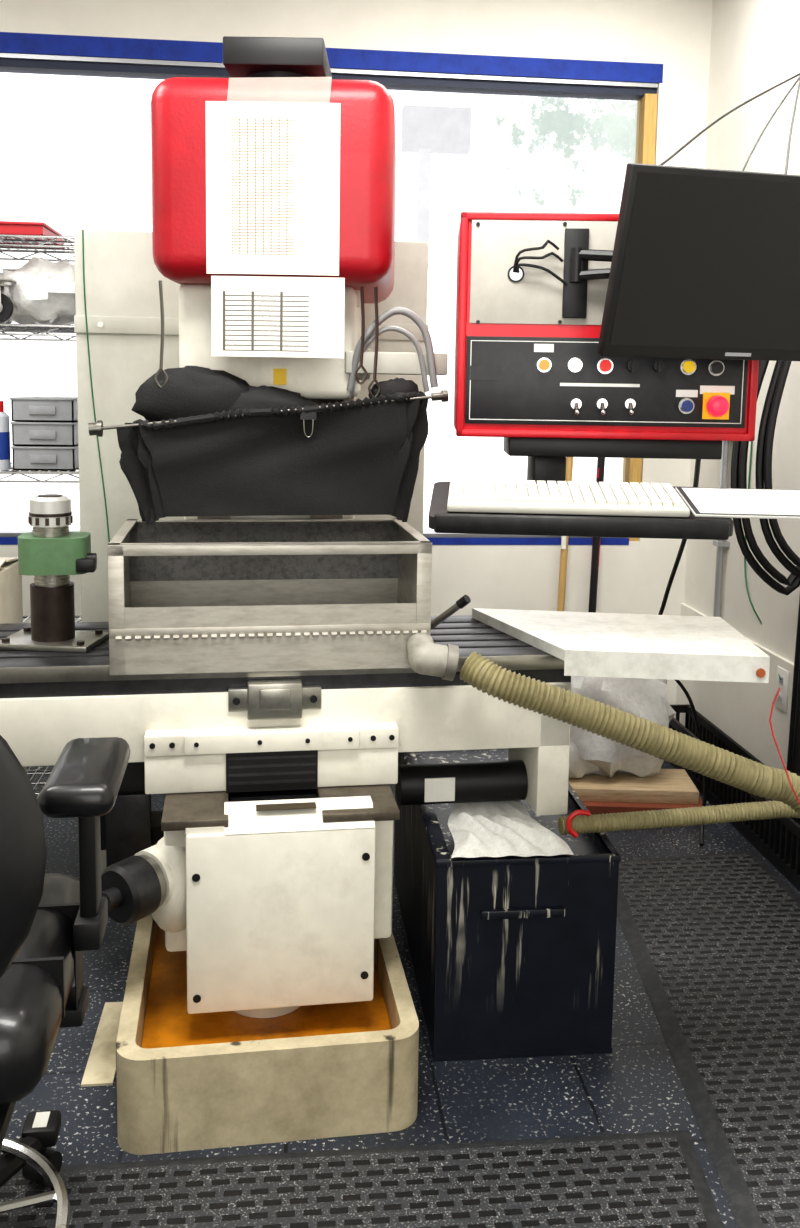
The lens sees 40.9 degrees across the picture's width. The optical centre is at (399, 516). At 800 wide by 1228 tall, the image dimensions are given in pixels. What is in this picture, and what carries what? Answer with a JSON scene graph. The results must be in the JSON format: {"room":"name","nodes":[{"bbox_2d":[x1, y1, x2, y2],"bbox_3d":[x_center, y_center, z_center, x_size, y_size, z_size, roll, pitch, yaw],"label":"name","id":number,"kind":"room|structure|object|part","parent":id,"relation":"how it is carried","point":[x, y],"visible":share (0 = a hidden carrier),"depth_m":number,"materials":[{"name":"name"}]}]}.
{"room":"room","nodes":[
{"label":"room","id":0,"kind":"room"},
{"bbox_2d":[0,0,712,717],"bbox_3d":[-1.223,-0.593,4.135,5.142,3.000,0.160,0,7,-6],"label":"wall","id":1,"kind":"structure","parent":0,"point":[633,578],"depth_m":4.11,"materials":[{"name":"white paint"}]},
{"bbox_2d":[0,32,662,544],"bbox_3d":[-1.036,-0.831,4.105,4.085,1.876,0.122,0,7,-6],"label":"window","id":2,"kind":"structure","parent":1,"relation":"in","point":[474,133],"depth_m":4.13,"materials":[{"name":"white glass"}]},
{"bbox_2d":[0,761,799,1227],"bbox_3d":[-0.931,1.314,1.277,5.142,0.100,6.320,0,7,-6],"label":"floor","id":3,"kind":"structure","parent":0,"point":[637,1087],"depth_m":2.21,"materials":[{"name":"plastic"}]},
{"bbox_2d":[0,557,26,772],"bbox_3d":[-1.328,0.585,2.878,0.560,0.956,0.304,0,7,-6],"label":"cardboard box","id":4,"kind":"object","parent":3,"relation":"on","point":[11,606],"visible":0.16,"depth_m":2.89,"materials":[{"name":"beige cardboard"}]},
{"bbox_2d":[0,234,81,803],"bbox_3d":[-1.336,0.082,3.309,0.982,1.852,0.392,0,7,-6],"label":"wire shelving rack","id":5,"kind":"object","parent":3,"relation":"on","point":[35,329],"visible":0.16,"depth_m":3.15,"materials":[{"name":"silver metal"}]},
{"bbox_2d":[0,401,10,469],"bbox_3d":[-1.177,-0.239,3.145,0.066,0.200,0.066,0,7,-6],"label":"spray can","id":6,"kind":"object","parent":5,"relation":"on","point":[5,462],"visible":1,"depth_m":3.13,"materials":[{"name":"white metal"}]},
{"bbox_2d":[0,279,16,322],"bbox_3d":[-1.156,-0.620,3.086,0.093,0.121,0.071,0,7,-6],"label":"caster wheel","id":7,"kind":"object","parent":5,"relation":"on","point":[6,305],"visible":1,"depth_m":3.08,"materials":[{"name":"black rubber"}]},
{"bbox_2d":[0,221,64,247],"bbox_3d":[-1.167,-0.842,3.207,0.272,0.036,0.317,0,7,-6],"label":"tote","id":8,"kind":"object","parent":5,"relation":"on","point":[6,227],"visible":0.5,"depth_m":3.07,"materials":[{"name":"red plastic"}]},
{"bbox_3d":[-1.322,-0.807,3.203,0.957,0.033,0.367,0,7,-6],"label":"wire shelf","id":9,"kind":"part","parent":5,"relation":"part of","materials":[{"name":"silver metal"}]},
{"bbox_2d":[0,257,75,324],"bbox_3d":[-1.134,-0.675,3.224,0.444,0.199,0.241,0,7,-6],"label":"plastic bag","id":10,"kind":"object","parent":5,"relation":"on","point":[43,292],"visible":0.69,"depth_m":3.15,"materials":[{"name":"plastic"}]},
{"bbox_3d":[-1.326,-0.559,3.232,0.957,0.033,0.367,0,7,-6],"label":"wire shelf","id":11,"kind":"part","parent":5,"relation":"part of","materials":[{"name":"silver metal"}]},
{"bbox_3d":[-1.333,-0.139,3.283,0.957,0.033,0.367,0,7,-6],"label":"wire shelf","id":12,"kind":"part","parent":5,"relation":"part of","materials":[{"name":"silver metal"}]},
{"bbox_3d":[-1.348,0.859,3.401,0.957,0.033,0.367,0,7,-6],"label":"wire shelf","id":13,"kind":"part","parent":5,"relation":"part of","materials":[{"name":"silver metal"}]},
{"bbox_2d":[11,445,78,469],"bbox_3d":[-1.059,-0.189,3.291,0.183,0.069,0.305,0,7,-6],"label":"storage bin","id":14,"kind":"object","parent":5,"relation":"on","point":[24,457],"visible":0.71,"depth_m":3.15,"materials":[{"name":"grey plastic"}]},
{"bbox_2d":[10,421,77,445],"bbox_3d":[-1.058,-0.260,3.283,0.183,0.069,0.305,0,7,-6],"label":"storage bin","id":15,"kind":"object","parent":14,"relation":"on","point":[24,433],"visible":0.7,"depth_m":3.14,"materials":[{"name":"grey plastic"}]},
{"bbox_2d":[10,397,77,421],"bbox_3d":[-1.057,-0.330,3.274,0.183,0.069,0.305,0,7,-6],"label":"storage bin","id":16,"kind":"object","parent":15,"relation":"on","point":[35,409],"visible":0.89,"depth_m":3.13,"materials":[{"name":"grey plastic"}]},
{"bbox_3d":[-1.340,0.362,3.342,0.957,0.033,0.367,0,7,-6],"label":"wire shelf","id":17,"kind":"part","parent":5,"relation":"part of","materials":[{"name":"silver metal"}]},
{"bbox_2d":[81,1002,122,1086],"bbox_3d":[-0.633,1.139,2.333,0.063,0.006,0.295,0,7,-6],"label":"plywood sheet","id":18,"kind":"object","parent":3,"relation":"on","point":[100,1070],"visible":0.79,"depth_m":2.29,"materials":[{"name":"beige wood"}]},
{"bbox_2d":[0,36,571,1154],"bbox_3d":[-0.315,0.035,2.543,1.332,2.158,1.300,0,7,-9],"label":"machine","id":19,"kind":"object","parent":3,"relation":"on","point":[268,999],"visible":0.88,"depth_m":2.24,"materials":[{"name":"white metal"}]},
{"bbox_2d":[0,494,108,652],"bbox_3d":[-0.773,0.118,2.393,0.216,0.334,0.150,1,7,5],"label":"tool","id":20,"kind":"object","parent":19,"relation":"on","point":[50,553],"visible":0.99,"depth_m":2.35,"materials":[{"name":"metal"}]},
{"bbox_2d":[82,230,109,541],"bbox_3d":[-0.766,-0.243,2.851,0.164,1.020,0.032,5,8,29],"label":"ground wire","id":21,"kind":"object","parent":19,"relation":"attached to","point":[82,230],"visible":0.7,"depth_m":2.86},
{"bbox_2d":[88,280,448,523],"bbox_3d":[-0.295,-0.255,2.435,0.755,0.511,0.364,0,7,-9],"label":"cover","id":22,"kind":"object","parent":19,"relation":"attached to","point":[209,442],"visible":1,"depth_m":2.30,"materials":[{"name":"black fabric"}]},
{"bbox_3d":[-0.270,-0.330,2.270,0.755,0.324,0.051,0,7,-9],"label":"drawstring rod","id":23,"kind":"part","parent":22,"relation":"part of","materials":[{"name":"metal"}]},
{"bbox_2d":[205,101,340,275],"bbox_3d":[-0.262,-0.702,2.211,0.276,0.398,0.006,1,7,0],"label":"paper chart","id":24,"kind":"object","parent":19,"relation":"attached to","point":[273,168],"visible":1,"depth_m":2.21,"materials":[{"name":"white paper"}]},
{"bbox_3d":[-0.270,-0.981,2.414,0.215,0.108,0.260,1,7,0],"label":"spindle motor","id":25,"kind":"part","parent":19,"relation":"part of","materials":[{"name":"black paint"}]},
{"bbox_2d":[211,276,344,357],"bbox_3d":[-0.255,-0.417,2.243,0.278,0.166,0.008,1,7,0],"label":"paper chart","id":26,"kind":"object","parent":19,"relation":"attached to","point":[252,316],"visible":1,"depth_m":2.24,"materials":[{"name":"white paper"}]},
{"bbox_2d":[107,518,458,680],"bbox_3d":[-0.268,0.179,2.438,0.728,0.289,0.524,0,7,-9],"label":"enclosure","id":27,"kind":"object","parent":19,"relation":"on","point":[185,595],"visible":1,"depth_m":2.31,"materials":[{"name":"silver metal"}]},
{"bbox_3d":[-0.060,-0.363,2.575,0.268,0.070,0.440,0,7,-9],"label":"pendant swing arm","id":28,"kind":"part","parent":19,"relation":"part of","materials":[{"name":"grey paint"}]},
{"bbox_3d":[0.103,0.229,2.520,0.108,0.110,0.108,0,7,-9],"label":"table lock lever","id":29,"kind":"part","parent":19,"relation":"part of","materials":[{"name":"metal"}]},
{"bbox_2d":[454,212,758,459],"bbox_3d":[0.426,-0.376,2.284,0.609,0.490,0.295,1,7,1],"label":"control panel","id":30,"kind":"object","parent":19,"relation":"attached to","point":[530,373],"visible":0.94,"depth_m":2.18,"materials":[{"name":"red paint"}]},
{"bbox_2d":[428,456,733,539],"bbox_3d":[0.315,-0.043,2.051,0.495,0.115,0.641,1,7,4],"label":"keyboard tray","id":31,"kind":"object","parent":30,"relation":"attached to","point":[541,468],"visible":0.46,"depth_m":1.74,"materials":[{"name":"black paint"}]},
{"bbox_2d":[447,479,689,516],"bbox_3d":[0.282,-0.035,1.843,0.397,0.044,0.159,1,7,4],"label":"keyboard","id":32,"kind":"object","parent":31,"relation":"on","point":[613,499],"visible":1,"depth_m":1.79,"materials":[{"name":"white plastic"}]},
{"bbox_2d":[675,487,799,518],"bbox_3d":[0.636,-0.024,1.845,0.290,0.033,0.188,1,7,4],"label":"mouse pad","id":33,"kind":"object","parent":31,"relation":"on","point":[702,502],"visible":0.99,"depth_m":1.84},
{"bbox_2d":[570,163,799,360],"bbox_3d":[0.644,-0.475,2.089,0.569,0.336,0.260,-1,7,-14],"label":"computer monitor","id":34,"kind":"object","parent":30,"relation":"attached to","point":[705,263],"visible":1,"depth_m":1.99,"materials":[{"name":"black plastic"}]},
{"bbox_2d":[472,608,769,682],"bbox_3d":[0.486,0.295,2.522,0.646,0.057,0.417,2,7,5],"label":"table top","id":35,"kind":"object","parent":19,"relation":"on","point":[589,644],"visible":1,"depth_m":2.40,"materials":[{"name":"white stone"}]},
{"bbox_2d":[459,651,799,815],"bbox_3d":[0.740,0.735,2.175,1.208,0.849,0.472,5,8,33],"label":"hose","id":36,"kind":"object","parent":19,"relation":"attached to","point":[745,774],"visible":1,"depth_m":2.24,"materials":[{"name":"beige plastic"}]},
{"bbox_2d":[0,1130,723,1227],"bbox_3d":[-0.395,1.243,1.457,2.025,0.013,1.062,0,7,-6],"label":"rubber floor mat","id":37,"kind":"object","parent":3,"relation":"on","point":[650,1179],"visible":1,"depth_m":1.90,"materials":[{"name":"black rubber"}]},
{"bbox_2d":[0,735,129,1227],"bbox_3d":[-0.720,0.672,1.517,0.658,1.093,0.693,0,7,-8],"label":"office chair","id":38,"kind":"object","parent":37,"relation":"on","point":[48,921],"visible":1,"depth_m":1.50,"materials":[{"name":"black plastic"}]},
{"bbox_3d":[-0.694,0.479,1.280,0.544,0.654,0.265,0,7,-8],"label":"backrest","id":39,"kind":"part","parent":38,"relation":"part of","materials":[{"name":"black plastic"}]},
{"bbox_3d":[-0.729,0.697,1.527,0.504,0.172,0.540,0,7,-8],"label":"seat","id":40,"kind":"part","parent":38,"relation":"part of","materials":[{"name":"black plastic"}]},
{"bbox_3d":[-0.519,0.565,1.622,0.202,0.408,0.240,0,7,-8],"label":"armrest","id":41,"kind":"part","parent":38,"relation":"part of","materials":[{"name":"black plastic"}]},
{"bbox_2d":[394,748,620,1061],"bbox_3d":[0.224,0.885,2.702,0.394,0.449,0.880,0,7,-6],"label":"bin","id":42,"kind":"object","parent":3,"relation":"on","point":[512,956],"visible":0.73,"depth_m":2.29,"materials":[{"name":"blue paint"}]},
{"bbox_2d":[448,800,573,857],"bbox_3d":[0.217,0.671,2.418,0.262,0.035,0.364,0,7,-6],"label":"plastic bag","id":43,"kind":"object","parent":42,"relation":"on","point":[492,828],"visible":0.85,"depth_m":2.32,"materials":[{"name":"white plastic"}]},
{"bbox_2d":[557,457,572,610],"bbox_3d":[0.490,0.125,4.248,0.418,1.601,0.119,0,7,-6],"label":"push broom","id":44,"kind":"object","parent":3,"relation":"on","point":[569,460],"visible":0.18,"depth_m":4.27,"materials":[{"name":"brown wood"}]},
{"bbox_2d":[588,457,604,612],"bbox_3d":[0.860,0.066,4.284,0.300,1.721,0.129,0,7,-6],"label":"mop","id":45,"kind":"object","parent":3,"relation":"on","point":[600,461],"visible":0.12,"depth_m":4.28,"materials":[{"name":"black metal"}]},
{"bbox_2d":[568,769,701,814],"bbox_3d":[0.671,0.948,3.749,0.720,0.090,0.320,1,7,2],"label":"plank","id":46,"kind":"object","parent":3,"relation":"on","point":[670,788],"visible":0.52,"depth_m":3.63,"materials":[{"name":"brown wood"}]},
{"bbox_2d":[569,676,675,778],"bbox_3d":[0.713,0.651,3.752,0.529,0.496,0.291,0,7,-6],"label":"plastic bag","id":47,"kind":"object","parent":46,"relation":"on","point":[590,753],"visible":0.39,"depth_m":3.67,"materials":[{"name":"white plastic"}]},
{"bbox_2d":[658,459,706,845],"bbox_3d":[0.769,0.423,3.022,0.173,1.301,0.899,3,7,20],"label":"power cord","id":48,"kind":"object","parent":3,"relation":"on","point":[698,461],"visible":0.51,"depth_m":3.07,"materials":[{"name":"black rubber"}]},
{"bbox_2d":[617,851,799,1227],"bbox_3d":[0.840,1.174,2.196,0.775,0.013,2.285,0,7,-6],"label":"rubber floor mat","id":49,"kind":"object","parent":3,"relation":"on","point":[713,940],"visible":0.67,"depth_m":2.51,"materials":[{"name":"black rubber"}]},
{"bbox_2d":[558,800,799,837],"bbox_3d":[0.733,0.866,2.490,0.790,0.482,0.157,-2,7,-23],"label":"hose","id":50,"kind":"object","parent":49,"relation":"on","point":[573,824],"visible":0.96,"depth_m":2.40,"materials":[{"name":"beige plastic"}]},
{"bbox_2d":[668,704,799,890],"bbox_3d":[1.182,0.946,3.452,0.134,0.180,1.750,0,7,-6],"label":"plastic crate","id":51,"kind":"object","parent":3,"relation":"on","point":[777,840],"visible":0.36,"depth_m":3.46,"materials":[{"name":"black plastic"}]},
{"bbox_2d":[675,0,799,770],"bbox_3d":[1.572,-0.208,1.272,0.174,3.000,6.160,0,7,-6],"label":"wall","id":52,"kind":"structure","parent":0,"point":[755,44],"depth_m":3.75,"materials":[{"name":"white paint"}]},
{"bbox_2d":[713,441,729,616],"bbox_3d":[1.181,-0.025,3.968,0.069,0.854,0.140,0,7,-6],"label":"conduit","id":53,"kind":"object","parent":52,"relation":"attached to","point":[720,544],"visible":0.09,"depth_m":3.98,"materials":[{"name":"grey metal"}]},
{"bbox_2d":[744,441,780,679],"bbox_3d":[1.244,0.130,3.639,0.061,0.764,0.373,0,7,-6],"label":"power cord","id":54,"kind":"object","parent":52,"relation":"attached to","point":[751,441],"visible":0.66,"depth_m":3.77,"materials":[{"name":"black rubber"}]},
{"bbox_2d":[730,360,799,775],"bbox_3d":[1.143,-0.074,3.239,0.295,1.865,0.100,0,7,-6],"label":"cable bundle","id":55,"kind":"object","parent":52,"relation":"attached to","point":[763,470],"visible":0.63,"depth_m":3.23,"materials":[{"name":"black rubber"}]},
{"bbox_2d":[659,73,799,164],"bbox_3d":[0.826,-0.996,2.672,0.041,0.465,0.986,7,9,40],"label":"power cord","id":56,"kind":"object","parent":55,"relation":"attached to","point":[795,76],"visible":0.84,"depth_m":2.67,"materials":[{"name":"black rubber"}]},
{"bbox_2d":[741,76,799,170],"bbox_3d":[0.927,-0.993,2.669,0.037,0.498,0.857,5,8,29],"label":"power cord","id":57,"kind":"object","parent":55,"relation":"attached to","point":[797,80],"visible":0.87,"depth_m":2.69,"materials":[{"name":"grey rubber"}]},
{"bbox_2d":[784,78,799,173],"bbox_3d":[0.978,-1.007,2.666,0.017,0.520,0.793,4,7,21],"label":"power cord","id":58,"kind":"object","parent":55,"relation":"attached to","point":[798,88],"visible":0.85,"depth_m":2.69,"materials":[{"name":"white plastic"}]},
{"bbox_2d":[775,666,788,712],"bbox_3d":[1.245,0.561,3.503,0.008,0.135,0.080,0,7,-6],"label":"electrical outlet","id":59,"kind":"object","parent":52,"relation":"attached to","point":[782,698],"visible":0.94,"depth_m":3.49,"materials":[{"name":"white plastic"}]},
{"bbox_2d":[769,687,799,804],"bbox_3d":[0.859,0.779,2.114,0.088,0.782,0.460,-2,7,-24],"label":"power cord","id":60,"kind":"object","parent":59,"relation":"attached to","point":[777,693],"visible":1,"depth_m":2.25,"materials":[{"name":"plastic"}]}
]}

